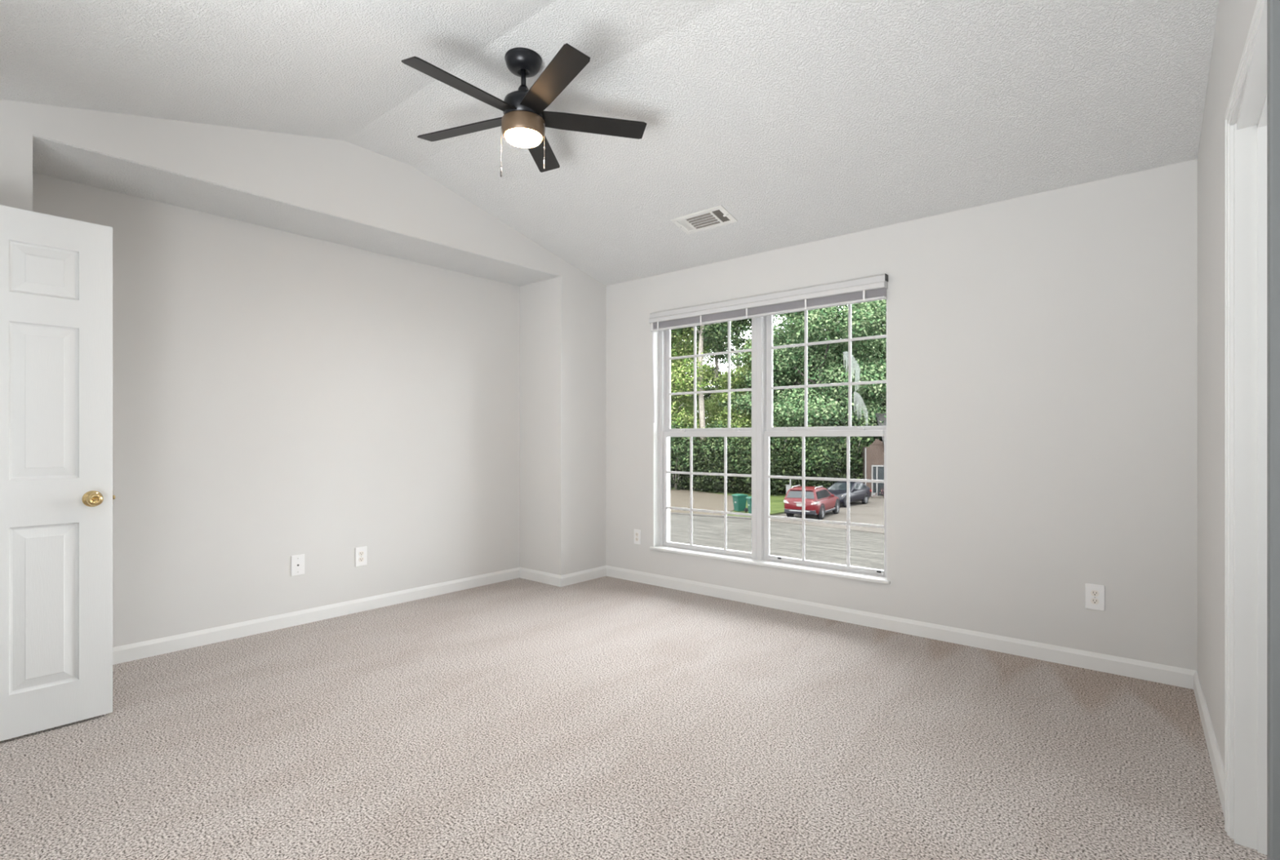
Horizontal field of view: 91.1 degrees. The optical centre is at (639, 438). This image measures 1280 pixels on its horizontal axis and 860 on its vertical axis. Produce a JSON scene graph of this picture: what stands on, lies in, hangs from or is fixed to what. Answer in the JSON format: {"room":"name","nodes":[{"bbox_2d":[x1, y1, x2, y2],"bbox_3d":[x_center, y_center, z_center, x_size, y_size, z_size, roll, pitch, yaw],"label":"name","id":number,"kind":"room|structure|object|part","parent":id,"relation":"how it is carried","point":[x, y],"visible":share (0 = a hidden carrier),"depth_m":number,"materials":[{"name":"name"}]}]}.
{"room":"empty bedroom","nodes":[
{"label":"empty bedroom","id":0,"kind":"room"},
{"bbox_2d":[0,98,605,648],"bbox_3d":[-2.386,-0.400,3.313,0.680,3.100,5.990,0,0,40],"label":"wall","id":1,"kind":"structure","parent":0,"point":[278,395],"depth_m":3.90,"materials":[{"name":"white paint"}]},
{"bbox_2d":[290,554,304,576],"bbox_3d":[-2.112,0.781,3.878,0.010,0.127,0.079,0,0,40],"label":"cable wall plate","id":2,"kind":"object","parent":1,"relation":"attached to","point":[297,562],"visible":1,"depth_m":3.88,"materials":[{"name":"white plastic"}]},
{"bbox_2d":[112,565,605,665],"bbox_3d":[-1.796,1.107,3.863,0.514,0.085,4.110,0,0,40],"label":"baseboard","id":3,"kind":"structure","parent":1,"relation":"attached to","point":[131,652],"depth_m":4.00,"materials":[{"name":"white paint"}]},
{"bbox_2d":[355,546,366,567],"bbox_3d":[-1.857,0.784,4.182,0.010,0.127,0.079,0,0,40],"label":"wall outlet","id":4,"kind":"object","parent":1,"relation":"attached to","point":[360,553],"visible":1,"depth_m":4.18,"materials":[{"name":"white plastic"}]},
{"bbox_2d":[0,0,1218,286],"bbox_3d":[-0.371,-1.600,1.530,5.740,0.700,5.860,0,0,40],"label":"ceiling","id":5,"kind":"structure","parent":0,"point":[806,121],"depth_m":2.84,"materials":[{"name":"white paint"}]},
{"bbox_2d":[401,43,646,177],"bbox_3d":[-0.549,-1.447,2.793,1.095,0.538,1.042,0,0,40],"label":"ceiling fan","id":6,"kind":"object","parent":5,"relation":"hanging from","point":[523,123],"visible":1,"depth_m":2.76,"materials":[{"name":"black metal"}]},
{"bbox_3d":[-0.728,-1.450,2.582,0.110,0.031,0.490,0,0,40],"label":"blade","id":7,"kind":"part","parent":6,"relation":"part of","materials":[{"name":"laminate"}]},
{"bbox_3d":[-0.815,-1.450,2.942,0.490,0.031,0.110,0,0,22],"label":"blade","id":8,"kind":"part","parent":6,"relation":"part of","materials":[{"name":"laminate"}]},
{"bbox_2d":[505,128,542,147],"bbox_3d":[-0.524,-1.347,2.822,0.162,0.027,0.162,0,0,40],"label":"diffuser","id":9,"kind":"object","parent":6,"relation":"attached to","point":[518,137],"depth_m":2.79,"materials":[{"name":"white glass"}]},
{"bbox_3d":[-0.500,-1.450,3.137,0.110,0.031,0.490,0,0,4],"label":"blade","id":10,"kind":"part","parent":6,"relation":"part of","materials":[{"name":"laminate"}]},
{"bbox_3d":[-0.358,-1.450,2.555,0.110,0.031,0.490,0,0,-32],"label":"blade","id":11,"kind":"part","parent":6,"relation":"part of","materials":[{"name":"laminate"}]},
{"bbox_3d":[-0.218,-1.450,2.897,0.490,0.031,0.110,0,0,-14],"label":"blade","id":12,"kind":"part","parent":6,"relation":"part of","materials":[{"name":"laminate"}]},
{"bbox_2d":[671,204,737,234],"bbox_3d":[0.409,-1.402,4.030,0.390,0.050,0.191,0,0,40],"label":"ceiling vent","id":13,"kind":"object","parent":5,"relation":"in","point":[724,217],"visible":1,"depth_m":4.02,"materials":[{"name":"white metal"}]},
{"bbox_2d":[0,576,1266,859],"bbox_3d":[-0.391,1.275,1.631,5.900,0.250,5.990,0,0,40],"label":"floor","id":14,"kind":"structure","parent":0,"point":[603,718],"depth_m":2.34,"materials":[{"name":"beige carpet"}]},
{"bbox_2d":[605,159,1197,671],"bbox_3d":[1.755,-0.400,3.648,5.220,3.100,0.140,0,0,40],"label":"wall","id":15,"kind":"structure","parent":0,"point":[1042,347],"depth_m":3.34,"materials":[{"name":"white paint"}]},
{"bbox_2d":[634,529,640,544],"bbox_3d":[-0.022,0.789,5.049,0.070,0.118,0.010,0,0,40],"label":"wall outlet","id":16,"kind":"object","parent":15,"relation":"attached to","point":[637,532],"visible":1,"depth_m":5.04,"materials":[{"name":"white plastic"}]},
{"bbox_2d":[659,317,756,559],"bbox_3d":[0.525,-0.043,4.753,0.895,1.815,0.116,0,0,40],"label":"window","id":17,"kind":"structure","parent":15,"relation":"in","point":[666,432],"depth_m":4.82,"materials":[{"name":"white plastic"}]},
{"bbox_3d":[0.513,0.397,4.738,0.839,0.904,0.038,0,0,40],"label":"sash","id":18,"kind":"part","parent":17,"relation":"part of","materials":[{"name":"white plastic"}]},
{"bbox_3d":[0.537,-0.482,4.767,0.839,0.875,0.030,0,0,40],"label":"sash","id":19,"kind":"part","parent":17,"relation":"part of","materials":[{"name":"white plastic"}]},
{"bbox_2d":[666,436,751,550],"bbox_3d":[0.509,0.402,4.733,0.780,0.837,0.014,0,0,40],"label":"grille","id":20,"kind":"object","parent":17,"relation":"attached to","point":[690,546],"depth_m":4.81,"materials":[{"name":"white plastic"}]},
{"bbox_2d":[669,321,751,428],"bbox_3d":[0.534,-0.485,4.754,0.777,0.810,0.014,0,0,40],"label":"grille","id":21,"kind":"object","parent":17,"relation":"attached to","point":[729,352],"depth_m":4.81,"materials":[{"name":"white plastic"}]},
{"bbox_2d":[649,288,890,584],"bbox_3d":[0.823,-0.038,4.396,1.850,1.823,0.130,0,0,40],"label":"window frame","id":22,"kind":"structure","parent":15,"relation":"attached to","point":[656,546],"depth_m":4.66,"materials":[{"name":"white paint"}]},
{"bbox_2d":[756,291,886,577],"bbox_3d":[1.212,-0.043,4.173,0.927,1.815,0.116,0,0,40],"label":"window","id":23,"kind":"structure","parent":15,"relation":"in","point":[765,429],"depth_m":4.26,"materials":[{"name":"white plastic"}]},
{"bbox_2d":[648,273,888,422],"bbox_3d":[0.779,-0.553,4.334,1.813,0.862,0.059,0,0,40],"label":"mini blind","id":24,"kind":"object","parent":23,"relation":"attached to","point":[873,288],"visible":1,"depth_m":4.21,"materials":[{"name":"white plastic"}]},
{"bbox_3d":[0.780,-0.846,4.337,1.804,0.015,0.040,0,0,40],"label":"rail","id":25,"kind":"part","parent":24,"relation":"part of","materials":[{"name":"white plastic"}]},
{"bbox_3d":[1.205,0.397,4.155,0.859,0.904,0.038,0,0,40],"label":"sash","id":26,"kind":"part","parent":23,"relation":"part of","materials":[{"name":"white plastic"}]},
{"bbox_3d":[1.229,-0.482,4.183,0.859,0.875,0.030,0,0,40],"label":"sash","id":27,"kind":"part","parent":23,"relation":"part of","materials":[{"name":"white plastic"}]},
{"bbox_2d":[768,436,884,566],"bbox_3d":[1.208,0.402,4.143,0.796,0.837,0.014,0,0,40],"label":"grille","id":28,"kind":"object","parent":23,"relation":"attached to","point":[802,561],"depth_m":4.18,"materials":[{"name":"white plastic"}]},
{"bbox_2d":[771,304,886,426],"bbox_3d":[1.233,-0.485,4.165,0.795,0.810,0.014,0,0,40],"label":"grille","id":29,"kind":"object","parent":23,"relation":"attached to","point":[850,339],"depth_m":4.10,"materials":[{"name":"white plastic"}]},
{"bbox_2d":[605,565,1195,689],"bbox_3d":[1.131,1.107,4.073,3.717,0.085,0.014,0,0,40],"label":"baseboard","id":30,"kind":"structure","parent":15,"relation":"attached to","point":[1146,671],"depth_m":3.57,"materials":[{"name":"white paint"}]},
{"bbox_2d":[1084,583,1104,611],"bbox_3d":[2.262,0.788,3.123,0.079,0.127,0.010,0,0,40],"label":"wall outlet","id":31,"kind":"object","parent":15,"relation":"attached to","point":[1094,593],"visible":1,"depth_m":3.12,"materials":[{"name":"white plastic"}]},
{"bbox_2d":[1090,598,1098,604],"bbox_3d":[2.261,0.807,3.122,0.034,0.029,0.006,0,0,40],"label":"socket","id":32,"kind":"object","parent":31,"relation":"attached to","point":[1093,601],"depth_m":3.12,"materials":[{"name":"beige plastic"}]},
{"bbox_2d":[1090,590,1098,596],"bbox_3d":[2.261,0.768,3.122,0.034,0.029,0.006,0,0,40],"label":"socket","id":33,"kind":"object","parent":31,"relation":"attached to","point":[1093,593],"depth_m":3.12,"materials":[{"name":"beige plastic"}]},
{"bbox_2d":[1197,0,1257,768],"bbox_3d":[0.794,-0.400,0.540,0.120,3.100,5.858,0,0,38],"label":"wall","id":34,"kind":"structure","parent":0,"point":[1234,17],"depth_m":2.32,"materials":[{"name":"white paint"}]},
{"bbox_2d":[1193,671,1224,817],"bbox_3d":[2.143,1.107,2.365,0.014,0.085,1.321,0,0,38],"label":"baseboard","id":35,"kind":"structure","parent":34,"relation":"attached to","point":[1215,759],"depth_m":2.27,"materials":[{"name":"white paint"}]},
{"bbox_2d":[1224,0,1266,855],"bbox_3d":[1.449,0.099,1.414,0.145,2.102,1.024,0,0,40],"label":"door frame","id":36,"kind":"structure","parent":34,"relation":"attached to","point":[1246,140],"depth_m":1.77,"materials":[{"name":"white paint"}]},
{"bbox_2d":[1266,0,1279,859],"bbox_3d":[0.733,0.095,0.648,0.115,2.110,0.076,0,0,40],"label":"door frame","id":37,"kind":"structure","parent":34,"relation":"attached to","point":[1273,6],"depth_m":0.70,"materials":[{"name":"grey paint"}]},
{"bbox_3d":[-1.793,-0.400,-0.032,5.900,3.100,1.840,0,0,40],"label":"wall","id":38,"kind":"structure","parent":0,"visible":0},
{"bbox_2d":[0,204,115,742],"bbox_3d":[-2.439,0.129,2.298,0.098,2.018,0.820,0,0,40],"label":"door","id":39,"kind":"structure","parent":38,"relation":"in","point":[56,497],"depth_m":2.47,"materials":[{"name":"white wood"}]},
{"bbox_3d":[-2.211,0.245,2.543,0.062,0.066,0.066,0,0,40],"label":"knob","id":40,"kind":"part","parent":39,"relation":"part of","materials":[{"name":"gold metal"}]},
{"label":"outside","id":41,"kind":"structure","parent":0,"visible":0},
{"bbox_2d":[769,497,884,534],"bbox_3d":[20.133,4.280,33.646,20.600,0.300,22.600,0,0,40],"label":"driveway concrete","id":42,"kind":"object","parent":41,"point":[872,513],"visible":0.05,"depth_m":32.85,"materials":[{"name":"beige concrete"}]},
{"bbox_2d":[783,484,839,519],"bbox_3d":[9.333,3.324,33.807,2.020,1.706,4.785,0,0,32],"label":"suv","id":43,"kind":"object","parent":42,"relation":"on","point":[819,501],"visible":0.96,"depth_m":32.09,"materials":[{"name":"red paint"}]},
{"bbox_2d":[826,481,871,507],"bbox_3d":[12.785,3.414,39.368,1.960,1.428,4.580,0,0,44],"label":"sedan","id":44,"kind":"object","parent":42,"relation":"on","point":[859,491],"visible":0.59,"depth_m":39.00,"materials":[{"name":"blue paint"}]},
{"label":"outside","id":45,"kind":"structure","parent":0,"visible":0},
{"bbox_2d":[670,488,733,515],"bbox_3d":[-6.849,4.280,52.607,41.700,0.300,22.400,0,0,40],"label":"driveway","id":46,"kind":"structure","parent":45,"point":[678,499],"depth_m":40.88,"materials":[{"name":"beige concrete"}]},
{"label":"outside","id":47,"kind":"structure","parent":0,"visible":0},
{"bbox_2d":[719,489,785,515],"bbox_3d":[24.727,4.360,68.100,170.000,0.300,124.000,0,0,40],"label":"ground","id":48,"kind":"structure","parent":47,"point":[777,514],"depth_m":34.93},
{"bbox_2d":[671,333,681,413],"bbox_3d":[-0.338,-4.926,57.650,8.621,18.274,8.930,0,0,6],"label":"leafy tree","id":49,"kind":"object","parent":48,"relation":"on","point":[671,333],"visible":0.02,"depth_m":56.19,"materials":[{"name":"green plant"}]},
{"bbox_2d":[670,424,706,490],"bbox_3d":[3.719,1.746,53.173,8.259,5.932,6.126,0,0,-26],"label":"shrub","id":50,"kind":"object","parent":48,"relation":"on","point":[677,468],"visible":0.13,"depth_m":51.04,"materials":[{"name":"green plant"}]},
{"bbox_2d":[670,447,709,492],"bbox_3d":[4.555,2.579,51.561,5.457,3.920,4.048,0,0,33],"label":"shrub","id":51,"kind":"object","parent":48,"relation":"on","point":[686,477],"visible":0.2,"depth_m":50.81,"materials":[{"name":"green plant"}]},
{"bbox_2d":[671,326,710,418],"bbox_3d":[4.897,-8.768,69.481,8.400,25.944,9.979,0,0,42],"label":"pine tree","id":52,"kind":"object","parent":48,"relation":"on","point":[696,326],"visible":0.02,"depth_m":68.92,"materials":[{"name":"green plant"}]},
{"bbox_2d":[671,386,712,444],"bbox_3d":[4.644,-0.819,60.864,4.742,10.051,4.912,0,0,-34],"label":"leafy tree","id":53,"kind":"object","parent":48,"relation":"on","point":[691,408],"visible":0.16,"depth_m":60.37,"materials":[{"name":"green plant"}]},
{"bbox_2d":[671,326,721,442],"bbox_3d":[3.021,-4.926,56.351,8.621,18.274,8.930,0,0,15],"label":"leafy tree","id":54,"kind":"object","parent":48,"relation":"on","point":[677,377],"visible":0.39,"depth_m":54.42,"materials":[{"name":"green plant"}]},
{"bbox_2d":[685,363,722,438],"bbox_3d":[9.156,-2.464,76.068,8.646,13.338,7.746,0,0,18],"label":"tree","id":55,"kind":"object","parent":48,"relation":"on","point":[711,383],"visible":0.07,"depth_m":74.68,"materials":[{"name":"green plant"}]},
{"bbox_2d":[671,320,739,443],"bbox_3d":[4.611,-8.768,54.282,8.400,25.944,9.979,0,0,22],"label":"pine tree","id":56,"kind":"object","parent":48,"relation":"on","point":[704,331],"visible":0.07,"depth_m":53.85,"materials":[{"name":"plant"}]},
{"bbox_2d":[683,436,736,493],"bbox_3d":[6.025,2.119,50.274,5.197,5.032,7.005,0,0,3],"label":"shrub","id":57,"kind":"object","parent":48,"relation":"on","point":[701,481],"visible":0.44,"depth_m":48.82,"materials":[{"name":"green plant"}]},
{"bbox_2d":[689,321,740,394],"bbox_3d":[8.379,-9.416,73.638,8.820,27.241,10.478,0,0,-24],"label":"pine tree","id":58,"kind":"object","parent":48,"relation":"on","point":[716,364],"visible":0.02,"depth_m":73.79,"materials":[{"name":"green plant"}]},
{"bbox_2d":[704,370,738,446],"bbox_3d":[8.376,-1.458,63.884,5.537,11.330,5.345,0,0,-21],"label":"leafy tree","id":59,"kind":"object","parent":48,"relation":"on","point":[714,407],"visible":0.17,"depth_m":63.05,"materials":[{"name":"green plant"}]},
{"bbox_2d":[697,441,747,493],"bbox_3d":[7.344,2.338,49.634,6.268,4.502,4.650,0,0,-27],"label":"shrub","id":60,"kind":"object","parent":48,"relation":"on","point":[731,468],"visible":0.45,"depth_m":48.13,"materials":[{"name":"green plant"}]},
{"bbox_2d":[704,361,750,417],"bbox_3d":[11.661,-2.694,71.966,8.374,13.797,9.832,0,0,-11],"label":"tree","id":61,"kind":"object","parent":48,"relation":"on","point":[740,362],"visible":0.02,"depth_m":72.19,"materials":[{"name":"green plant"}]},
{"bbox_2d":[697,315,780,419],"bbox_3d":[10.234,-8.768,65.194,9.979,25.944,8.400,0,0,3],"label":"pine tree","id":62,"kind":"object","parent":48,"relation":"on","point":[735,340],"visible":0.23,"depth_m":65.28,"materials":[{"name":"green plant"}]},
{"bbox_2d":[728,463,751,493],"bbox_3d":[8.285,2.842,49.048,4.572,3.284,3.392,0,0,32],"label":"shrub","id":63,"kind":"object","parent":48,"relation":"on","point":[740,486],"visible":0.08,"depth_m":48.20,"materials":[{"name":"green plant"}]},
{"bbox_2d":[711,338,782,441],"bbox_3d":[9.311,-2.371,55.130,6.430,13.158,6.207,0,0,42],"label":"leafy tree","id":64,"kind":"object","parent":48,"relation":"on","point":[745,419],"visible":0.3,"depth_m":54.28,"materials":[{"name":"green plant"}]},
{"bbox_2d":[728,426,801,495],"bbox_3d":[9.712,1.746,48.335,6.126,5.932,8.259,0,0,2],"label":"shrub","id":65,"kind":"object","parent":48,"relation":"on","point":[777,482],"visible":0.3,"depth_m":46.66,"materials":[{"name":"green plant"}]},
{"bbox_2d":[736,408,807,492],"bbox_3d":[10.523,0.837,48.280,6.230,6.745,5.110,0,0,2],"label":"shrub","id":66,"kind":"object","parent":48,"relation":"on","point":[779,425],"visible":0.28,"depth_m":47.54,"materials":[{"name":"broad green leaves"},{"name":"bark"}]},
{"bbox_2d":[717,311,844,437],"bbox_3d":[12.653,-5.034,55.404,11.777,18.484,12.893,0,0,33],"label":"maple tree","id":67,"kind":"object","parent":48,"relation":"on","point":[779,380],"visible":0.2,"depth_m":53.14,"materials":[{"name":"green plant"}]},
{"bbox_2d":[769,449,799,494],"bbox_3d":[11.137,2.579,48.919,5.457,3.920,4.048,0,0,-28],"label":"shrub","id":68,"kind":"object","parent":48,"relation":"on","point":[785,464],"visible":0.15,"depth_m":47.61,"materials":[{"name":"green plant"}]},
{"bbox_2d":[771,436,840,493],"bbox_3d":[12.040,2.119,48.671,7.005,5.032,5.197,0,0,31],"label":"shrub","id":69,"kind":"object","parent":48,"relation":"on","point":[794,465],"visible":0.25,"depth_m":47.00,"materials":[{"name":"green plant"}]},
{"bbox_2d":[780,420,838,482],"bbox_3d":[12.665,1.276,47.770,4.444,5.865,5.417,0,0,-16],"label":"shrub","id":70,"kind":"object","parent":48,"relation":"on","point":[815,449],"visible":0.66,"depth_m":46.54,"materials":[{"name":"green plant"}]},
{"bbox_2d":[792,444,839,488],"bbox_3d":[13.596,2.338,48.599,4.650,4.502,6.268,0,0,1],"label":"shrub","id":71,"kind":"object","parent":48,"relation":"on","point":[824,484],"visible":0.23,"depth_m":46.81,"materials":[{"name":"green plant"}]},
{"bbox_2d":[808,436,846,477],"bbox_3d":[14.289,1.861,47.996,4.334,4.692,3.555,0,0,-35],"label":"shrub","id":72,"kind":"object","parent":48,"relation":"on","point":[828,438],"visible":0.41,"depth_m":47.27,"materials":[{"name":"green plant"}]},
{"bbox_2d":[773,299,886,456],"bbox_3d":[15.460,-5.520,50.075,12.397,19.457,13.572,0,0,-4],"label":"maple tree","id":73,"kind":"object","parent":48,"relation":"on","point":[822,409],"visible":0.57,"depth_m":47.55,"materials":[{"name":"green plant"}]},
{"bbox_2d":[816,458,846,488],"bbox_3d":[14.969,2.842,48.702,4.572,3.284,3.392,0,0,-29],"label":"shrub","id":74,"kind":"object","parent":48,"relation":"on","point":[831,459],"visible":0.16,"depth_m":47.45,"materials":[{"name":"green plant"}]},
{"bbox_2d":[795,299,886,440],"bbox_3d":[19.546,-5.715,54.817,13.843,19.846,12.645,0,0,12],"label":"maple tree","id":75,"kind":"object","parent":48,"relation":"on","point":[879,328],"visible":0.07,"depth_m":51.60,"materials":[{"name":"green plant"}]},
{"bbox_2d":[817,424,878,487],"bbox_3d":[15.805,1.746,48.579,8.259,5.932,6.126,0,0,30],"label":"shrub","id":76,"kind":"object","parent":48,"relation":"on","point":[851,472],"visible":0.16,"depth_m":46.90,"materials":[{"name":"green plant"}]},
{"bbox_2d":[815,405,883,479],"bbox_3d":[16.201,0.837,47.409,6.230,6.745,5.110,0,0,36],"label":"shrub","id":77,"kind":"object","parent":48,"relation":"on","point":[842,441],"visible":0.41,"depth_m":46.89,"materials":[{"name":"green plant"}]},
{"bbox_2d":[841,328,886,411],"bbox_3d":[23.506,-6.006,57.553,13.017,20.430,14.250,0,0,-30],"label":"maple tree","id":78,"kind":"object","parent":48,"relation":"on","point":[884,353],"visible":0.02,"depth_m":54.77,"materials":[{"name":"green plant"}]},
{"bbox_2d":[860,413,886,498],"bbox_3d":[21.339,1.110,46.910,9.460,6.120,8.400,0,0,12],"label":"brick house","id":79,"kind":"structure","parent":48,"relation":"on","point":[873,456],"depth_m":44.66,"materials":[{"name":"brown brick"}]},
{"bbox_3d":[17.035,3.020,44.635,1.120,2.300,0.260,0,0,12],"label":"door frame","id":80,"kind":"part","parent":79,"relation":"part of","materials":[{"name":"white wood"}]},
{"bbox_3d":[17.191,3.030,44.576,0.630,2.100,0.050,0,0,12],"label":"door","id":81,"kind":"part","parent":79,"relation":"part of","materials":[{"name":"clear glass"}]},
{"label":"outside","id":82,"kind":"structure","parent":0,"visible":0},
{"bbox_2d":[676,488,786,519],"bbox_3d":[-6.477,4.320,51.574,43.600,0.300,18.500,0,0,40],"label":"lawn","id":83,"kind":"structure","parent":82,"point":[776,502],"depth_m":40.75,"materials":[{"name":"green plant"}]},
{"bbox_2d":[670,421,702,489],"bbox_3d":[2.885,1.276,51.371,5.417,5.865,4.444,0,0,40],"label":"shrub","id":84,"kind":"object","parent":83,"relation":"on","point":[682,442],"visible":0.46,"depth_m":50.30,"materials":[{"name":"green plant"}]},
{"bbox_3d":[2.935,2.402,51.199,1.738,3.612,1.781,0,0,40],"label":"stem","id":85,"kind":"part","parent":84,"relation":"part of","materials":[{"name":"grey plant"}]},
{"bbox_2d":[684,417,750,492],"bbox_3d":[6.406,1.276,49.371,5.417,5.865,4.444,0,0,40],"label":"shrub","id":86,"kind":"object","parent":83,"relation":"on","point":[721,440],"visible":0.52,"depth_m":48.43,"materials":[{"name":"green plant"}]},
{"bbox_2d":[731,493,748,512],"bbox_3d":[5.661,3.625,35.420,0.772,1.009,0.640,0,0,-24],"label":"trash bin","id":87,"kind":"object","parent":83,"relation":"on","point":[740,500],"visible":0.98,"depth_m":35.20,"materials":[{"name":"green plastic"}]},
{"bbox_3d":[5.629,3.160,35.406,0.702,0.079,0.640,0,0,-24],"label":"lid","id":88,"kind":"part","parent":87,"relation":"part of","materials":[{"name":"green plastic"}]},
{"bbox_2d":[728,436,751,484],"bbox_3d":[8.418,1.861,48.118,3.555,4.692,4.334,0,0,21],"label":"shrub","id":89,"kind":"object","parent":83,"relation":"on","point":[749,439],"visible":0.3,"depth_m":47.52,"materials":[{"name":"green plant"}]},
{"bbox_2d":[746,496,751,514],"bbox_3d":[6.186,3.625,33.861,0.772,1.009,0.640,0,0,-10],"label":"trash bin","id":90,"kind":"object","parent":83,"relation":"on","point":[748,499],"visible":0.23,"depth_m":33.72,"materials":[{"name":"green plastic"}]},
{"bbox_2d":[785,479,791,493],"bbox_3d":[10.391,3.475,43.941,0.410,1.390,0.156,0,0,-8],"label":"sign","id":91,"kind":"object","parent":83,"relation":"on","point":[788,486],"visible":0.61,"depth_m":43.91,"materials":[{"name":"white paint"}]},
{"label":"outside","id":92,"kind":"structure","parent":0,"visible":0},
{"bbox_2d":[670,514,884,570],"bbox_3d":[-0.314,4.300,22.895,90.000,0.300,22.600,0,0,40],"label":"street","id":93,"kind":"structure","parent":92,"point":[823,544],"depth_m":26.02,"materials":[{"name":"grey asphalt"}]},
{"bbox_2d":[670,512,751,519],"bbox_3d":[-12.037,4.110,44.361,44.627,0.080,0.615,0,0,34],"label":"curb","id":94,"kind":"object","parent":93,"relation":"on","point":[722,516],"visible":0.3,"depth_m":33.31,"materials":[{"name":"concrete"}]}
]}

